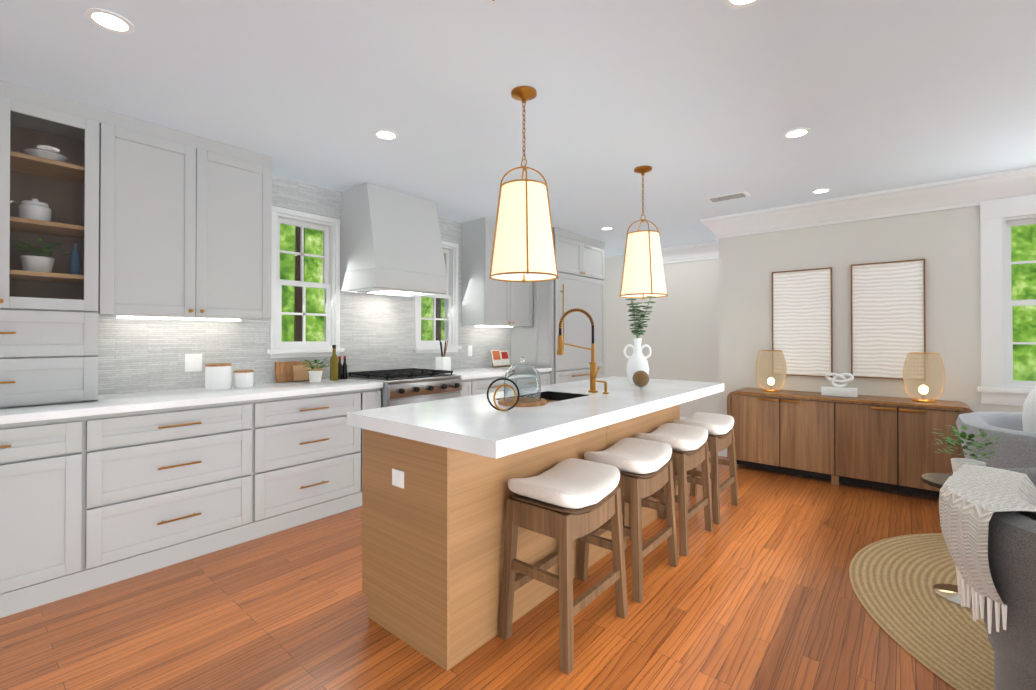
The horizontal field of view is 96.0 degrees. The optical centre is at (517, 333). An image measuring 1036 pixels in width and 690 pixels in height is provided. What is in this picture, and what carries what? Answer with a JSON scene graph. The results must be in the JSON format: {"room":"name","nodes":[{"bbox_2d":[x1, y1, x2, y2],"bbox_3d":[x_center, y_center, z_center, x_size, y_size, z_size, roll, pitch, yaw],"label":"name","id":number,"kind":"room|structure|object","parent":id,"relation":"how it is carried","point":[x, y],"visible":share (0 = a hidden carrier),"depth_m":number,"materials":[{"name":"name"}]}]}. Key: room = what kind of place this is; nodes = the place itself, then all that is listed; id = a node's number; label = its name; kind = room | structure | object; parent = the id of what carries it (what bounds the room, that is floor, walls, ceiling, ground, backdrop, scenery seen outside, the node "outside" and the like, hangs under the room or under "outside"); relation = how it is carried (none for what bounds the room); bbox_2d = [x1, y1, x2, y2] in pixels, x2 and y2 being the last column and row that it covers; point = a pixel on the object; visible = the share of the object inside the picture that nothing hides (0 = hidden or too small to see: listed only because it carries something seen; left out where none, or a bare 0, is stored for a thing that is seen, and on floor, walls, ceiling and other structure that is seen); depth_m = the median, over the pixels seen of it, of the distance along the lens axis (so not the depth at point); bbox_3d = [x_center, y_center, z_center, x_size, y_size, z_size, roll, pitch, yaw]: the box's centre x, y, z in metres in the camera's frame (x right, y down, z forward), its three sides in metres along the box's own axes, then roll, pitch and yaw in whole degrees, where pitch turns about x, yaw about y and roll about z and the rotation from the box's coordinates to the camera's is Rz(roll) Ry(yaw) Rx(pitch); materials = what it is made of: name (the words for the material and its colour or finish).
{"room":"kitchen","nodes":[
{"label":"kitchen","id":0,"kind":"room"},
{"bbox_2d":[107,205,481,394],"bbox_3d":[-1.849,0.029,3.752,0.140,2.520,9.600,0,0,40],"label":"wall","id":1,"kind":"structure","parent":0,"point":[269,319],"depth_m":3.58,"materials":[{"name":"paint"}]},
{"bbox_2d":[68,103,271,320],"bbox_3d":[-2.154,-0.669,2.982,0.358,1.128,0.960,0,0,40],"label":"upper cabinet","id":2,"kind":"object","parent":1,"relation":"attached to","point":[152,220],"depth_m":2.78,"materials":[{"name":"grey wood"}]},
{"bbox_2d":[18,199,51,221],"bbox_3d":[-2.578,-0.652,2.489,0.124,0.135,0.124,0,0,40],"label":"jar","id":3,"kind":"object","parent":2,"relation":"on","point":[24,207],"depth_m":2.45,"materials":[{"name":"white ceramic"}]},
{"bbox_2d":[10,237,68,272],"bbox_3d":[-2.567,-0.412,2.500,0.240,0.186,0.251,0,0,40],"label":"potted plant","id":4,"kind":"object","parent":2,"relation":"on","point":[28,263],"depth_m":2.46,"materials":[{"name":"white"}]},
{"bbox_2d":[24,148,67,161],"bbox_3d":[-2.552,-0.939,2.522,0.170,0.060,0.170,0,0,40],"label":"bowl","id":5,"kind":"object","parent":2,"relation":"on","point":[44,153],"depth_m":2.47,"materials":[{"name":"white ceramic"}]},
{"bbox_2d":[70,243,80,274],"bbox_3d":[-2.491,-0.414,2.623,0.044,0.190,0.043,0,0,40],"label":"bottle","id":6,"kind":"object","parent":2,"relation":"on","point":[76,261],"depth_m":2.61,"materials":[{"name":"blue glass"}]},
{"bbox_2d":[98,174,510,394],"bbox_3d":[-1.748,-0.428,3.761,0.008,1.605,5.180,0,0,40],"label":"tile backsplash","id":7,"kind":"structure","parent":1,"relation":"attached to","point":[377,331],"depth_m":3.60,"materials":[{"name":"white tile"}]},
{"bbox_2d":[185,354,201,371],"bbox_3d":[-2.215,0.196,3.183,0.008,0.120,0.100,0,0,40],"label":"outlet","id":8,"kind":"object","parent":7,"relation":"attached to","point":[193,362],"visible":1,"depth_m":3.18,"materials":[{"name":"white plastic"}]},
{"bbox_2d":[467,345,471,355],"bbox_3d":[-0.537,0.188,5.202,0.008,0.120,0.070,0,0,40],"label":"outlet","id":9,"kind":"object","parent":7,"relation":"attached to","point":[469,350],"visible":1,"depth_m":5.19,"materials":[{"name":"white plastic"}]},
{"bbox_2d":[267,206,343,357],"bbox_3d":[-1.751,-0.397,3.819,0.190,1.171,0.609,0,0,40],"label":"kitchen window","id":10,"kind":"structure","parent":1,"relation":"in","point":[330,229],"depth_m":3.83,"materials":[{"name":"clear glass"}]},
{"bbox_2d":[340,183,446,296],"bbox_3d":[-1.088,-0.792,4.125,0.540,0.867,0.740,0,0,40],"label":"range hood","id":11,"kind":"object","parent":1,"relation":"attached to","point":[391,243],"visible":1,"depth_m":3.92,"materials":[{"name":"white metal"}]},
{"bbox_2d":[414,241,461,352],"bbox_3d":[-0.872,-0.390,4.876,0.190,1.171,0.609,0,0,40],"label":"kitchen window","id":12,"kind":"structure","parent":1,"relation":"in","point":[450,251],"depth_m":5.01,"materials":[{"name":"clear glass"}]},
{"bbox_2d":[462,218,532,327],"bbox_3d":[-0.220,-0.655,5.308,0.358,1.128,0.810,0,0,40],"label":"upper cabinet","id":13,"kind":"object","parent":1,"relation":"attached to","point":[486,302],"depth_m":5.02,"materials":[{"name":"grey wood"}]},
{"bbox_2d":[0,451,956,689],"bbox_3d":[1.280,1.303,1.142,8.240,0.060,9.840,0,0,40],"label":"floor","id":14,"kind":"structure","parent":0,"point":[753,590],"depth_m":2.06,"materials":[{"name":"brown wood"}]},
{"bbox_2d":[0,418,87,617],"bbox_3d":[-2.626,0.842,2.210,0.608,0.876,0.762,0,0,40],"label":"base cabinet","id":15,"kind":"object","parent":14,"relation":"on","point":[44,465],"depth_m":2.20,"materials":[{"name":"grey wood"}]},
{"bbox_2d":[88,402,255,590],"bbox_3d":[-2.154,0.846,2.777,0.608,0.876,0.847,0,0,40],"label":"base cabinet","id":16,"kind":"object","parent":14,"relation":"on","point":[104,490],"depth_m":2.57,"materials":[{"name":"grey wood"}]},
{"bbox_2d":[0,379,382,425],"bbox_3d":[-2.214,0.387,2.690,0.635,0.040,2.904,0,0,40],"label":"countertop","id":17,"kind":"structure","parent":16,"relation":"on","point":[166,399],"depth_m":2.70,"materials":[{"name":"white stone"}]},
{"bbox_2d":[0,304,103,407],"bbox_3d":[-2.672,0.119,2.354,0.358,0.487,0.780,0,0,40],"label":"drawer unit","id":18,"kind":"object","parent":17,"relation":"on","point":[48,355],"depth_m":2.39,"materials":[{"name":"grey wood"}]},
{"bbox_2d":[205,363,231,389],"bbox_3d":[-2.013,0.285,3.132,0.153,0.169,0.153,0,0,40],"label":"canister","id":19,"kind":"object","parent":17,"relation":"on","point":[217,376],"visible":1,"depth_m":3.07,"materials":[{"name":"white ceramic"}]},
{"bbox_2d":[234,370,253,387],"bbox_3d":[-1.901,0.311,3.234,0.118,0.119,0.118,0,0,40],"label":"canister","id":20,"kind":"object","parent":17,"relation":"on","point":[243,378],"visible":1,"depth_m":3.19,"materials":[{"name":"white ceramic"}]},
{"bbox_2d":[275,361,322,381],"bbox_3d":[-1.736,0.295,3.708,0.066,0.155,0.360,0,0,40],"label":"cutting boards","id":21,"kind":"object","parent":17,"relation":"on","point":[287,371],"visible":0.69,"depth_m":3.65,"materials":[{"name":"brown wood"}]},
{"bbox_2d":[297,358,329,382],"bbox_3d":[-1.562,0.279,3.600,0.266,0.188,0.256,0,0,40],"label":"potted plant","id":22,"kind":"object","parent":17,"relation":"on","point":[315,376],"visible":0.98,"depth_m":3.57,"materials":[{"name":"white"}]},
{"bbox_2d":[330,345,337,380],"bbox_3d":[-1.485,0.231,3.767,0.064,0.285,0.064,0,0,40],"label":"oil bottle","id":23,"kind":"object","parent":17,"relation":"on","point":[334,367],"visible":1,"depth_m":3.74,"materials":[{"name":"yellow"}]},
{"bbox_2d":[338,356,341,379],"bbox_3d":[-1.467,0.279,3.835,0.040,0.190,0.039,0,0,40],"label":"bottle","id":24,"kind":"object","parent":17,"relation":"on","point":[339,370],"visible":0.96,"depth_m":3.82,"materials":[{"name":"black glass"}]},
{"bbox_2d":[342,356,346,378],"bbox_3d":[-1.438,0.279,3.870,0.040,0.190,0.039,0,0,40],"label":"bottle","id":25,"kind":"object","parent":17,"relation":"on","point":[344,370],"visible":0.98,"depth_m":3.85,"materials":[{"name":"black glass"}]},
{"bbox_2d":[256,390,367,538],"bbox_3d":[-1.630,0.850,3.408,0.608,0.876,0.794,0,0,40],"label":"base cabinet","id":26,"kind":"object","parent":14,"relation":"on","point":[309,459],"depth_m":3.17,"materials":[{"name":"grey wood"}]},
{"bbox_2d":[368,386,382,408],"bbox_3d":[-1.348,0.852,3.746,0.608,0.876,0.169,0,0,40],"label":"base cabinet","id":27,"kind":"object","parent":14,"relation":"on","point":[374,396],"depth_m":3.58,"materials":[{"name":"grey wood"}]},
{"bbox_2d":[347,366,461,407],"bbox_3d":[-0.986,0.804,4.059,0.758,0.975,0.760,0,0,40],"label":"range","id":28,"kind":"object","parent":14,"relation":"on","point":[406,385],"visible":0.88,"depth_m":3.86,"materials":[{"name":"silver metal"}]},
{"bbox_2d":[460,378,475,396],"bbox_3d":[-0.734,0.856,4.486,0.608,0.876,0.206,0,0,40],"label":"base cabinet","id":29,"kind":"object","parent":14,"relation":"on","point":[469,384],"depth_m":4.35,"materials":[{"name":"grey wood"}]},
{"bbox_2d":[476,374,504,394],"bbox_3d":[-0.462,0.858,4.812,0.608,0.876,0.726,0,0,40],"label":"base cabinet","id":30,"kind":"object","parent":14,"relation":"on","point":[482,384],"depth_m":4.54,"materials":[{"name":"grey wood"}]},
{"bbox_2d":[444,366,551,381],"bbox_3d":[-0.322,0.401,4.966,0.635,0.040,1.467,0,0,40],"label":"countertop","id":31,"kind":"structure","parent":30,"relation":"on","point":[484,372],"depth_m":4.72,"materials":[{"name":"white stone"}]},
{"bbox_2d":[436,340,450,370],"bbox_3d":[-0.747,0.220,4.655,0.110,0.318,0.110,0,0,40],"label":"utensil crock","id":32,"kind":"object","parent":31,"relation":"on","point":[443,362],"visible":0.77,"depth_m":4.63,"materials":[{"name":"white ceramic"}]},
{"bbox_2d":[491,350,511,367],"bbox_3d":[-0.186,0.284,5.410,0.099,0.199,0.300,0,0,40],"label":"cookbook","id":33,"kind":"object","parent":31,"relation":"on","point":[500,358],"visible":0.94,"depth_m":5.40,"materials":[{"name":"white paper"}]},
{"bbox_2d":[362,404,679,670],"bbox_3d":[0.259,0.850,2.872,0.598,0.866,2.370,0,0,40],"label":"kitchen island","id":34,"kind":"object","parent":14,"relation":"on","point":[433,534],"depth_m":1.94,"materials":[{"name":"brown wood"}]},
{"bbox_2d":[392,469,403,488],"bbox_3d":[-0.506,0.608,1.962,0.080,0.070,0.008,0,0,40],"label":"outlet","id":35,"kind":"object","parent":34,"relation":"attached to","point":[397,478],"visible":1,"depth_m":1.96,"materials":[{"name":"white plastic"}]},
{"bbox_2d":[347,376,722,459],"bbox_3d":[0.374,0.387,2.776,0.916,0.056,2.496,0,0,40],"label":"island countertop","id":36,"kind":"structure","parent":34,"relation":"on","point":[471,424],"depth_m":2.05,"materials":[{"name":"white stone"}]},
{"bbox_2d":[487,378,519,410],"bbox_3d":[-0.068,0.277,2.139,0.121,0.153,0.120,0,0,40],"label":"ring sculpture","id":37,"kind":"object","parent":36,"relation":"on","point":[496,407],"visible":1,"depth_m":2.13,"materials":[{"name":"black metal"}]},
{"bbox_2d":[498,357,546,406],"bbox_3d":[0.023,0.236,2.389,0.250,0.238,0.250,0,0,40],"label":"glass cloche","id":38,"kind":"object","parent":36,"relation":"on","point":[526,378],"visible":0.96,"depth_m":2.31,"materials":[{"name":"clear glass"}]},
{"bbox_2d":[495,392,586,403],"bbox_3d":[0.150,0.476,2.659,0.342,0.227,0.532,0,0,40],"label":"sink","id":39,"kind":"object","parent":36,"relation":"in","point":[549,396],"depth_m":2.89,"materials":[{"name":"black metal"}]},
{"bbox_2d":[557,308,608,393],"bbox_3d":[0.399,0.100,2.822,0.269,0.516,0.215,0,0,40],"label":"faucet","id":40,"kind":"object","parent":36,"relation":"on","point":[593,372],"visible":1,"depth_m":2.85,"materials":[{"name":"gold metal"}]},
{"bbox_2d":[623,296,655,384],"bbox_3d":[0.882,0.048,3.339,0.229,0.626,0.238,0,0,40],"label":"vase","id":41,"kind":"object","parent":36,"relation":"on","point":[637,360],"visible":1,"depth_m":3.32,"materials":[{"name":"white ceramic"}]},
{"bbox_2d":[632,370,648,386],"bbox_3d":[0.835,0.304,3.170,0.112,0.112,0.112,0,0,40],"label":"woven ball","id":42,"kind":"object","parent":36,"relation":"on","point":[640,378],"visible":1,"depth_m":3.13,"materials":[{"name":"brown wicker"}]},
{"bbox_2d":[540,370,551,385],"bbox_3d":[-0.066,0.861,5.288,0.608,0.876,0.641,0,0,40],"label":"base cabinet","id":43,"kind":"object","parent":14,"relation":"on","point":[545,378],"depth_m":5.27,"materials":[{"name":"grey wood"}]},
{"bbox_2d":[511,227,604,384],"bbox_3d":[0.549,0.044,5.945,0.720,2.518,1.160,0,0,40],"label":"cabinet","id":44,"kind":"object","parent":14,"relation":"on","point":[579,282],"visible":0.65,"depth_m":5.60,"materials":[{"name":"grey wood"}]},
{"bbox_2d":[499,458,627,674],"bbox_3d":[0.210,0.943,2.047,0.351,0.672,0.491,0,0,40],"label":"stool","id":45,"kind":"object","parent":14,"relation":"on","point":[566,502],"visible":1,"depth_m":1.95,"materials":[{"name":"brown wood"}]},
{"bbox_2d":[577,438,677,603],"bbox_3d":[0.600,0.946,2.516,0.351,0.672,0.491,0,0,40],"label":"stool","id":46,"kind":"object","parent":14,"relation":"on","point":[644,467],"visible":0.9,"depth_m":2.42,"materials":[{"name":"brown wood"}]},
{"bbox_2d":[630,423,712,556],"bbox_3d":[0.990,0.949,2.985,0.351,0.672,0.491,0,0,40],"label":"stool","id":47,"kind":"object","parent":14,"relation":"on","point":[689,446],"visible":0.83,"depth_m":2.87,"materials":[{"name":"brown wood"}]},
{"bbox_2d":[672,412,738,524],"bbox_3d":[1.374,0.951,3.446,0.351,0.672,0.491,0,0,40],"label":"stool","id":48,"kind":"object","parent":14,"relation":"on","point":[720,429],"visible":0.6,"depth_m":3.35,"materials":[{"name":"brown wood"}]},
{"bbox_2d":[727,388,973,496],"bbox_3d":[2.819,0.919,4.114,1.730,0.745,0.435,0,0,40],"label":"sideboard","id":49,"kind":"object","parent":14,"relation":"on","point":[882,442],"visible":0.81,"depth_m":3.91,"materials":[{"name":"brown wood"}]},
{"bbox_2d":[756,350,785,391],"bbox_3d":[2.417,0.351,4.455,0.258,0.393,0.257,0,0,40],"label":"table lamp","id":50,"kind":"object","parent":49,"relation":"on","point":[770,387],"visible":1,"depth_m":4.42,"materials":[{"name":"gold metal"}]},
{"bbox_2d":[821,373,857,397],"bbox_3d":[2.832,0.444,4.109,0.260,0.203,0.110,0,0,40],"label":"knot sculpture","id":51,"kind":"object","parent":49,"relation":"on","point":[842,390],"visible":1,"depth_m":4.09,"materials":[{"name":"white ceramic"}]},
{"bbox_2d":[903,352,944,402],"bbox_3d":[3.263,0.347,3.752,0.258,0.393,0.257,0,0,40],"label":"table lamp","id":52,"kind":"object","parent":49,"relation":"on","point":[923,390],"visible":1,"depth_m":3.74,"materials":[{"name":"gold metal"}]},
{"bbox_2d":[849,533,993,689],"bbox_3d":[2.738,1.271,1.816,2.360,0.010,2.360,0,0,40],"label":"rug","id":53,"kind":"object","parent":14,"relation":"on","point":[894,580],"visible":0.6,"depth_m":2.15,"materials":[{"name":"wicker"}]},
{"bbox_2d":[921,473,979,609],"bbox_3d":[2.144,0.991,2.246,0.304,0.555,0.304,0,0,40],"label":"table","id":54,"kind":"object","parent":53,"relation":"on","point":[949,593],"visible":0.31,"depth_m":2.27,"materials":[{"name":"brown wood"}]},
{"bbox_2d":[931,425,1005,472],"bbox_3d":[2.160,0.575,2.245,0.262,0.274,0.270,0,0,40],"label":"potted plant","id":55,"kind":"object","parent":54,"relation":"on","point":[957,463],"visible":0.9,"depth_m":2.25,"materials":[{"name":"white"}]},
{"bbox_2d":[956,412,1035,468],"bbox_3d":[3.164,0.897,2.673,0.937,0.748,1.074,0,0,40],"label":"armchair","id":56,"kind":"object","parent":53,"relation":"on","point":[1017,449],"visible":0.44,"depth_m":2.60,"materials":[{"name":"fabric"}]},
{"bbox_2d":[1022,388,1035,432],"bbox_3d":[3.210,0.502,2.631,0.500,0.497,0.161,0,0,40],"label":"pillow","id":57,"kind":"object","parent":56,"relation":"on","point":[1029,416],"visible":0.73,"depth_m":2.74,"materials":[{"name":"white fabric"}]},
{"bbox_2d":[984,468,1035,689],"bbox_3d":[1.916,0.888,1.314,1.094,0.748,0.957,0,0,-38],"label":"armchair","id":58,"kind":"object","parent":53,"relation":"on","point":[1012,550],"visible":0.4,"depth_m":1.31,"materials":[{"name":"grey fabric"}]},
{"bbox_2d":[939,464,1035,633],"bbox_3d":[1.577,0.727,1.511,0.320,0.462,0.644,0,0,40],"label":"throw blanket","id":59,"kind":"object","parent":58,"relation":"on","point":[973,499],"visible":1,"depth_m":1.42,"materials":[{"name":"white fabric"}]},
{"bbox_2d":[0,0,1035,256],"bbox_3d":[1.280,-1.277,1.158,8.240,0.060,9.840,0,0,40],"label":"ceiling","id":60,"kind":"structure","parent":0,"point":[694,104],"depth_m":2.37,"materials":[{"name":"paint"}]},
{"bbox_2d":[85,8,134,34],"bbox_3d":[-1.617,-1.239,1.850,0.150,0.005,0.150,0,0,40],"label":"recessed light","id":61,"kind":"object","parent":60,"relation":"in","point":[110,21],"visible":1,"depth_m":1.84,"materials":[{"name":"white plastic"}]},
{"bbox_2d":[373,129,397,140],"bbox_3d":[-0.818,-1.232,2.889,0.150,0.005,0.150,0,0,40],"label":"recessed light","id":62,"kind":"object","parent":60,"relation":"in","point":[384,134],"visible":1,"depth_m":2.88,"materials":[{"name":"white plastic"}]},
{"bbox_2d":[483,0,500,6],"bbox_3d":[-0.024,-1.239,1.592,0.340,0.008,0.160,0,0,40],"label":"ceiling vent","id":63,"kind":"object","parent":60,"relation":"in","point":[490,3],"visible":1,"depth_m":1.74,"materials":[{"name":"white"}]},
{"bbox_2d":[489,86,558,281],"bbox_3d":[0.030,-0.751,2.389,0.356,0.975,0.356,0,0,40],"label":"pendant light","id":64,"kind":"object","parent":60,"relation":"hanging from","point":[523,250],"visible":1,"depth_m":2.28,"materials":[{"name":"beige fabric"}]},
{"bbox_2d":[600,227,612,229],"bbox_3d":[1.026,-1.217,5.388,0.150,0.005,0.150,0,0,40],"label":"recessed light","id":65,"kind":"object","parent":60,"relation":"in","point":[607,228],"visible":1,"depth_m":5.38,"materials":[{"name":"white plastic"}]},
{"bbox_2d":[619,166,667,298],"bbox_3d":[0.932,-0.744,3.473,0.356,0.975,0.356,0,0,40],"label":"pendant light","id":66,"kind":"object","parent":60,"relation":"hanging from","point":[643,277],"visible":1,"depth_m":3.36,"materials":[{"name":"beige fabric"}]},
{"bbox_2d":[705,191,749,202],"bbox_3d":[1.876,-1.223,4.174,0.340,0.008,0.160,0,0,40],"label":"ceiling vent","id":67,"kind":"object","parent":60,"relation":"in","point":[728,197],"visible":1,"depth_m":4.16,"materials":[{"name":"white metal"}]},
{"bbox_2d":[724,0,760,8],"bbox_3d":[0.833,-1.240,1.699,0.150,0.005,0.150,0,0,40],"label":"recessed light","id":68,"kind":"object","parent":60,"relation":"in","point":[736,4],"visible":1,"depth_m":1.75,"materials":[{"name":"white plastic"}]},
{"bbox_2d":[783,128,810,138],"bbox_3d":[1.712,-1.233,2.866,0.150,0.005,0.150,0,0,40],"label":"recessed light","id":69,"kind":"object","parent":60,"relation":"in","point":[795,133],"visible":1,"depth_m":2.87,"materials":[{"name":"white plastic"}]},
{"bbox_2d":[811,188,831,193],"bbox_3d":[2.602,-1.226,3.999,0.150,0.005,0.150,0,0,40],"label":"recessed light","id":70,"kind":"object","parent":60,"relation":"in","point":[821,190],"visible":1,"depth_m":4.00,"materials":[{"name":"white plastic"}]},
{"bbox_2d":[604,255,718,417],"bbox_3d":[2.111,0.048,6.779,2.360,2.520,0.120,0,0,40],"label":"wall","id":71,"kind":"structure","parent":0,"point":[680,337],"depth_m":6.59,"materials":[{"name":"paint"}]},
{"bbox_2d":[661,243,718,263],"bbox_3d":[2.346,-1.111,6.414,1.518,0.203,0.148,0,0,40],"label":"crown molding","id":72,"kind":"structure","parent":71,"relation":"attached to","point":[693,252],"depth_m":6.41,"materials":[{"name":"white paint"}]},
{"bbox_2d":[719,205,1022,414],"bbox_3d":[4.462,0.026,3.147,5.900,2.520,0.140,0,0,40],"label":"wall","id":73,"kind":"structure","parent":0,"point":[945,244],"depth_m":4.18,"materials":[{"name":"paint"}]},
{"bbox_2d":[705,242,718,249],"bbox_3d":[2.455,-1.116,5.473,0.148,0.203,1.140,0,0,40],"label":"crown molding","id":74,"kind":"structure","parent":73,"relation":"attached to","point":[715,245],"depth_m":6.16,"materials":[{"name":"white paint"}]},
{"bbox_2d":[718,448,726,456],"bbox_3d":[4.359,1.214,3.122,5.796,0.138,0.014,0,0,40],"label":"baseboard","id":75,"kind":"structure","parent":73,"relation":"attached to","point":[723,453],"depth_m":4.93,"materials":[{"name":"white paint"}]},
{"bbox_2d":[772,267,832,377],"bbox_3d":[2.722,-0.106,4.480,0.500,1.020,0.030,0,0,40],"label":"picture","id":76,"kind":"object","parent":73,"relation":"attached to","point":[802,320],"visible":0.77,"depth_m":4.46,"materials":[{"name":"brown wood"}]},
{"bbox_2d":[700,166,1035,241],"bbox_3d":[4.265,-1.131,3.128,5.930,0.203,0.148,0,0,40],"label":"crown molding","id":77,"kind":"structure","parent":73,"relation":"attached to","point":[955,193],"depth_m":4.04,"materials":[{"name":"white paint"}]},
{"bbox_2d":[851,259,925,380],"bbox_3d":[3.218,-0.119,4.068,0.510,1.020,0.030,0,0,40],"label":"picture","id":78,"kind":"object","parent":73,"relation":"attached to","point":[888,316],"visible":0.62,"depth_m":4.06,"materials":[{"name":"brown wood"}]},
{"bbox_2d":[978,194,1035,405],"bbox_3d":[4.132,-0.253,3.378,1.160,1.601,0.190,0,0,40],"label":"window","id":79,"kind":"structure","parent":73,"relation":"in","point":[999,218],"depth_m":3.63,"materials":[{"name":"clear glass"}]},
{"label":"outside","id":80,"kind":"structure","parent":0,"visible":0},
{"bbox_2d":[280,224,1035,380],"bbox_3d":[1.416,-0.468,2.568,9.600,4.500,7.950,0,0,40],"label":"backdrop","id":81,"kind":"structure","parent":80,"point":[316,298],"depth_m":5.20,"materials":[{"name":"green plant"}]}
]}

